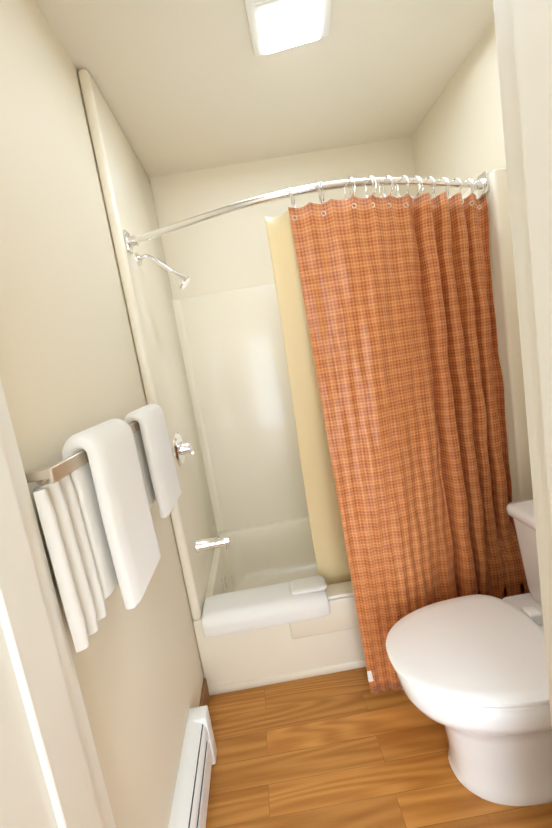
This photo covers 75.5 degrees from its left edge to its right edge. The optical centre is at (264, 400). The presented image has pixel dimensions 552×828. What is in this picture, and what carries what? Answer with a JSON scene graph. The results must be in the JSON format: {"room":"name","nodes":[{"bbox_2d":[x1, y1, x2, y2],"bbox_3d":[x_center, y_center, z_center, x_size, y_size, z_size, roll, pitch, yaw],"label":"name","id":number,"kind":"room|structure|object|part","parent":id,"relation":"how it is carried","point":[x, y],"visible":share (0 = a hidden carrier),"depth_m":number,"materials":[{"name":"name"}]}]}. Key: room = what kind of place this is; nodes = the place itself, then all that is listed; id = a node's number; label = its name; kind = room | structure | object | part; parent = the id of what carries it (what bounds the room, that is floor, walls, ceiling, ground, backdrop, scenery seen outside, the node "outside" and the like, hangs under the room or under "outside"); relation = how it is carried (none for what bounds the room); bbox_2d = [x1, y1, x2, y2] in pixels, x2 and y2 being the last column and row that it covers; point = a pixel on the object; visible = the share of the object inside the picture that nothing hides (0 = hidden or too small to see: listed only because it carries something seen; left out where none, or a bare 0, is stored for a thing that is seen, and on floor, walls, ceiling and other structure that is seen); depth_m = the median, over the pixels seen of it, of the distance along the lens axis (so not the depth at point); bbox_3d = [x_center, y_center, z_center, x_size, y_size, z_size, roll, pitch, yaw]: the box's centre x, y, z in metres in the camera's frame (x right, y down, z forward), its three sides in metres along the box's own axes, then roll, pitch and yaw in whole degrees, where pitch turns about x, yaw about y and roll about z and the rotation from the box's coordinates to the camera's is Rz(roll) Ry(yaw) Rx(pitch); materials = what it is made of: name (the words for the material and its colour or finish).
{"room":"bathroom","nodes":[
{"label":"bathroom","id":0,"kind":"room"},
{"bbox_2d":[0,0,204,827],"bbox_3d":[-0.474,0.186,0.325,0.120,2.470,3.910,-10,7,-1],"label":"wall","id":1,"kind":"structure","parent":0,"point":[69,365],"depth_m":0.90,"materials":[{"name":"beige paint"}]},
{"bbox_2d":[24,404,180,652],"bbox_3d":[-0.353,0.223,0.923,0.122,0.371,0.660,-10,7,-1],"label":"towel rail","id":2,"kind":"object","parent":1,"relation":"attached to","point":[104,488],"visible":1,"depth_m":0.71,"materials":[{"name":"white fabric"}]},
{"bbox_2d":[168,705,216,827],"bbox_3d":[-0.212,1.216,1.010,0.068,0.188,0.555,-10,7,-1],"label":"heater","id":3,"kind":"object","parent":1,"relation":"attached to","point":[189,807],"visible":0.98,"depth_m":1.10,"materials":[{"name":"white metal"}]},
{"bbox_2d":[199,678,208,706],"bbox_3d":[-0.244,1.233,1.412,0.012,0.085,0.213,-10,7,-1],"label":"baseboard","id":4,"kind":"structure","parent":1,"relation":"attached to","point":[204,699],"depth_m":1.47,"materials":[{"name":"brown wood"}]},
{"bbox_2d":[35,0,493,177],"bbox_3d":[0.093,-1.331,1.218,1.780,0.100,1.830,-10,7,-1],"label":"ceiling","id":5,"kind":"structure","parent":0,"point":[187,85],"depth_m":1.41,"materials":[{"name":"beige paint"}]},
{"bbox_2d":[244,0,330,56],"bbox_3d":[0.080,-1.253,1.149,0.272,0.032,0.272,-9,7,8],"label":"recessed light","id":6,"kind":"object","parent":5,"relation":"in","point":[276,25],"visible":0.96,"depth_m":1.17,"materials":[{"name":"white glass"}]},
{"bbox_2d":[149,136,417,299],"bbox_3d":[0.276,-0.171,2.220,1.540,2.470,0.120,-10,7,-1],"label":"wall","id":7,"kind":"structure","parent":0,"point":[227,252],"depth_m":2.04,"materials":[{"name":"beige paint"}]},
{"bbox_2d":[206,667,551,827],"bbox_3d":[0.554,1.293,0.580,2.540,0.100,4.090,-10,7,-1],"label":"floor","id":8,"kind":"structure","parent":0,"point":[345,749],"depth_m":1.20,"materials":[{"name":"brown wood"}]},
{"bbox_2d":[78,68,532,695],"bbox_3d":[0.293,-0.116,1.752,1.536,2.467,0.819,-10,7,-1],"label":"shower","id":9,"kind":"object","parent":8,"relation":"on","point":[268,606],"visible":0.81,"depth_m":1.64,"materials":[{"name":"beige plastic"}]},
{"bbox_2d":[195,534,230,553],"bbox_3d":[-0.233,0.650,1.626,0.155,0.066,0.060,-10,7,-1],"label":"faucet","id":10,"kind":"object","parent":9,"relation":"in","point":[209,543],"depth_m":1.61,"materials":[{"name":"silver metal"}]},
{"bbox_2d":[221,574,228,590],"bbox_3d":[-0.203,0.960,1.879,0.041,0.076,0.072,-10,7,-1],"label":"drain","id":11,"kind":"object","parent":9,"relation":"in","point":[223,582],"depth_m":1.86,"materials":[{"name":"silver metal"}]},
{"bbox_2d":[123,170,529,693],"bbox_3d":[0.316,0.181,1.400,1.386,1.894,0.334,-10,7,-1],"label":"shower curtain","id":12,"kind":"object","parent":9,"relation":"attached to","point":[387,316],"visible":1,"depth_m":1.30,"materials":[{"name":"orange fabric"}]},
{"bbox_2d":[386,499,551,805],"bbox_3d":[0.790,0.771,1.083,0.822,0.725,0.478,-10,7,-1],"label":"toilet","id":13,"kind":"object","parent":8,"relation":"on","point":[471,672],"visible":0.98,"depth_m":1.02,"materials":[{"name":"white ceramic"}]},
{"bbox_3d":[0.609,0.736,1.072,0.475,0.019,0.386,-10,7,-1],"label":"seat","id":14,"kind":"part","parent":13,"relation":"part of","materials":[{"name":"white plastic"}]},
{"bbox_3d":[0.983,0.392,1.046,0.247,0.039,0.478,-10,7,-1],"label":"lid","id":15,"kind":"part","parent":13,"relation":"part of","materials":[{"name":"white ceramic"}]},
{"bbox_3d":[1.011,0.554,1.066,0.223,0.291,0.455,-10,7,-1],"label":"tank","id":16,"kind":"part","parent":13,"relation":"part of","materials":[{"name":"white ceramic"}]},
{"bbox_2d":[411,20,505,198],"bbox_3d":[1.125,-0.214,1.384,0.120,2.470,1.830,-10,7,-1],"label":"wall","id":17,"kind":"structure","parent":0,"point":[458,133],"depth_m":1.57,"materials":[{"name":"beige paint"}]},
{"bbox_3d":[-0.152,-0.975,0.389,0.865,0.320,0.120,-10,7,-1],"label":"wall","id":18,"kind":"structure","parent":0,"visible":0},
{"bbox_2d":[0,0,551,827],"bbox_3d":[0.065,0.222,0.452,0.929,2.190,0.315,-10,7,-1],"label":"door frame","id":19,"kind":"structure","parent":18,"relation":"attached to","point":[50,772],"depth_m":0.52,"materials":[{"name":"white paint"}]}
]}

